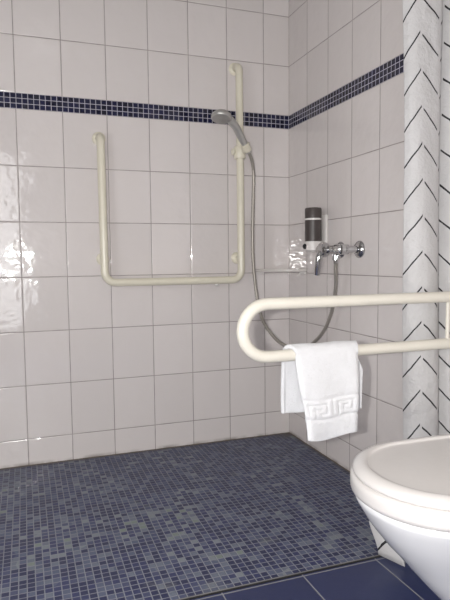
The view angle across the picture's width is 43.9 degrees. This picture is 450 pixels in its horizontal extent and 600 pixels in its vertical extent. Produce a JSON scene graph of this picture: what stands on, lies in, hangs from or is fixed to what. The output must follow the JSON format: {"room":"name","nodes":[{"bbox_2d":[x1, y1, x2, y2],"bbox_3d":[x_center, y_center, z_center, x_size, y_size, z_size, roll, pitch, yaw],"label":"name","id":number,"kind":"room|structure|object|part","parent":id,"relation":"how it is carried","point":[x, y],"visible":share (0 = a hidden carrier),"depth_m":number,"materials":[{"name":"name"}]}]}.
{"room":"accessible bathroom","nodes":[
{"label":"accessible bathroom","id":0,"kind":"room"},
{"bbox_2d":[0,0,288,468],"bbox_3d":[-0.808,-0.484,2.598,2.600,2.700,0.100,-2,4,-20],"label":"wall","id":1,"kind":"structure","parent":0,"point":[90,367],"depth_m":2.69,"materials":[{"name":"tile"}]},
{"bbox_2d":[0,432,288,469],"bbox_3d":[-0.779,0.766,2.642,2.398,0.007,0.007,-2,4,-20],"label":"trim","id":2,"kind":"structure","parent":1,"relation":"attached to","point":[286,432],"depth_m":2.76,"materials":[{"name":"plastic"}]},
{"bbox_2d":[92,63,244,286],"bbox_3d":[-0.253,-0.620,2.690,0.745,1.115,0.083,-2,4,-20],"label":"grab rail","id":3,"kind":"object","parent":1,"relation":"attached to","point":[235,69],"visible":1,"depth_m":2.71,"materials":[{"name":"beige plastic"}]},
{"bbox_2d":[231,142,251,159],"bbox_3d":[0.086,-0.738,2.751,0.108,0.074,0.074,3,6,43],"label":"holder","id":4,"kind":"object","parent":3,"relation":"attached to","point":[237,151],"visible":0.95,"depth_m":2.75,"materials":[{"name":"beige plastic"}]},
{"bbox_2d":[211,109,250,153],"bbox_3d":[0.043,-0.800,2.649,0.235,0.182,0.097,-3,5,-31],"label":"shower","id":5,"kind":"object","parent":4,"relation":"in","point":[220,116],"visible":0.98,"depth_m":2.62,"materials":[{"name":"silver metal"}]},
{"bbox_3d":[0.072,-0.791,2.682,0.159,0.159,0.040,-5,6,-45],"label":"handle","id":6,"kind":"part","parent":5,"relation":"part of","materials":[{"name":"silver metal"}]},
{"bbox_2d":[255,269,306,273],"bbox_3d":[0.281,-0.146,2.853,0.202,0.028,0.202,-2,4,-20],"label":"corner shelf","id":7,"kind":"object","parent":1,"relation":"attached to","point":[258,271],"visible":0.91,"depth_m":2.79,"materials":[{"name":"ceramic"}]},
{"bbox_3d":[0.281,-0.152,2.853,0.202,0.016,0.202,-2,4,-20],"label":"shelf plate","id":8,"kind":"part","parent":7,"relation":"part of","materials":[{"name":"glass"}]},
{"bbox_2d":[0,433,439,599],"bbox_3d":[-0.170,0.935,0.957,2.400,0.100,3.600,-2,4,-20],"label":"floor","id":9,"kind":"structure","parent":0,"point":[175,523],"depth_m":1.97,"materials":[{"name":"tile"}]},
{"bbox_2d":[181,556,382,599],"bbox_3d":[-0.357,0.898,1.476,2.400,0.101,0.008,-2,4,-20],"label":"trim","id":10,"kind":"structure","parent":9,"relation":"on","point":[334,566],"depth_m":1.66,"materials":[{"name":"black rubber"}]},
{"bbox_2d":[289,0,403,470],"bbox_3d":[1.011,-0.401,1.234,0.100,2.700,3.700,-2,4,-20],"label":"wall","id":11,"kind":"structure","parent":0,"point":[346,57],"depth_m":2.38,"materials":[{"name":"tile"}]},
{"bbox_2d":[302,207,327,251],"bbox_3d":[0.415,-0.327,2.604,0.106,0.206,0.080,-2,4,-20],"label":"soap dispenser","id":12,"kind":"object","parent":11,"relation":"attached to","point":[316,224],"visible":0.83,"depth_m":2.57,"materials":[{"name":"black plastic"}]},
{"bbox_2d":[305,207,321,240],"bbox_3d":[0.411,-0.350,2.602,0.077,0.158,0.077,-2,4,-20],"label":"bottle","id":13,"kind":"object","parent":12,"relation":"on","point":[313,215],"depth_m":2.57,"materials":[{"name":"black plastic"}]},
{"bbox_2d":[289,432,349,471],"bbox_3d":[0.560,0.766,2.463,0.007,0.007,1.238,-2,4,-20],"label":"trim","id":14,"kind":"structure","parent":11,"relation":"attached to","point":[289,432],"depth_m":2.72,"materials":[{"name":"plastic"}]},
{"bbox_2d":[314,241,364,275],"bbox_3d":[0.470,-0.179,2.392,0.155,0.147,0.224,-2,4,-20],"label":"mixer tap","id":15,"kind":"object","parent":11,"relation":"attached to","point":[323,249],"visible":1,"depth_m":2.35,"materials":[{"name":"silver metal"}]},
{"bbox_2d":[248,153,337,346],"bbox_3d":[0.315,-0.238,2.589,0.074,0.963,0.564,-4,6,-40],"label":"shower hose","id":16,"kind":"object","parent":15,"relation":"attached to","point":[272,335],"visible":0.81,"depth_m":2.75,"materials":[{"name":"silver metal"}]},
{"bbox_3d":[0.406,-0.162,2.408,0.044,0.113,0.043,-2,4,-20],"label":"lever","id":17,"kind":"part","parent":15,"relation":"part of","materials":[{"name":"silver metal"}]},
{"bbox_2d":[332,254,338,262],"bbox_3d":[0.469,-0.178,2.365,0.031,0.046,0.031,-2,4,-20],"label":"outlet","id":18,"kind":"object","parent":15,"relation":"attached to","point":[335,258],"depth_m":2.35,"materials":[{"name":"silver metal"}]},
{"bbox_2d":[236,291,449,362],"bbox_3d":[0.417,0.069,1.576,0.821,0.260,0.100,-2,4,-20],"label":"support rail","id":19,"kind":"object","parent":11,"relation":"attached to","point":[278,303],"visible":0.96,"depth_m":1.53,"materials":[{"name":"beige plastic"}]},
{"bbox_2d":[281,340,362,441],"bbox_3d":[0.284,0.247,1.542,0.259,0.266,0.077,-2,4,-20],"label":"hand towel","id":20,"kind":"object","parent":19,"relation":"hanging from","point":[323,382],"visible":1,"depth_m":1.51,"materials":[{"name":"white fabric"}]},
{"bbox_2d":[350,434,449,599],"bbox_3d":[0.612,0.567,1.308,0.667,0.406,0.398,-2,4,-20],"label":"toilet","id":21,"kind":"object","parent":11,"relation":"attached to","point":[402,487],"visible":1,"depth_m":1.17,"materials":[{"name":"white ceramic"}]},
{"bbox_3d":[0.524,0.412,1.266,0.483,0.042,0.398,-2,4,-20],"label":"seat","id":22,"kind":"part","parent":21,"relation":"part of","materials":[{"name":"white plastic"}]},
{"bbox_3d":[0.525,0.379,1.264,0.477,0.023,0.390,-2,4,-20],"label":"lid","id":23,"kind":"part","parent":21,"relation":"part of","materials":[{"name":"white plastic"}]},
{"bbox_3d":[0.618,0.600,1.312,0.656,0.340,0.376,-2,4,-20],"label":"bowl","id":24,"kind":"part","parent":21,"relation":"part of","materials":[{"name":"white ceramic"}]},
{"bbox_3d":[-1.342,-0.315,0.394,0.100,2.700,3.700,-2,4,-20],"label":"wall","id":25,"kind":"structure","parent":0,"visible":0},
{"bbox_3d":[-0.379,-1.160,1.330,2.400,0.071,0.059,-2,4,-20],"label":"curtain rod","id":26,"kind":"object","parent":25,"relation":"attached to","visible":0},
{"bbox_2d":[369,0,449,566],"bbox_3d":[0.619,-0.175,1.734,0.311,1.976,0.120,-2,5,-23],"label":"shower curtain","id":27,"kind":"object","parent":26,"relation":"hanging from","point":[426,23],"visible":0.72,"depth_m":1.73,"materials":[{"name":"white fabric"}]}
]}

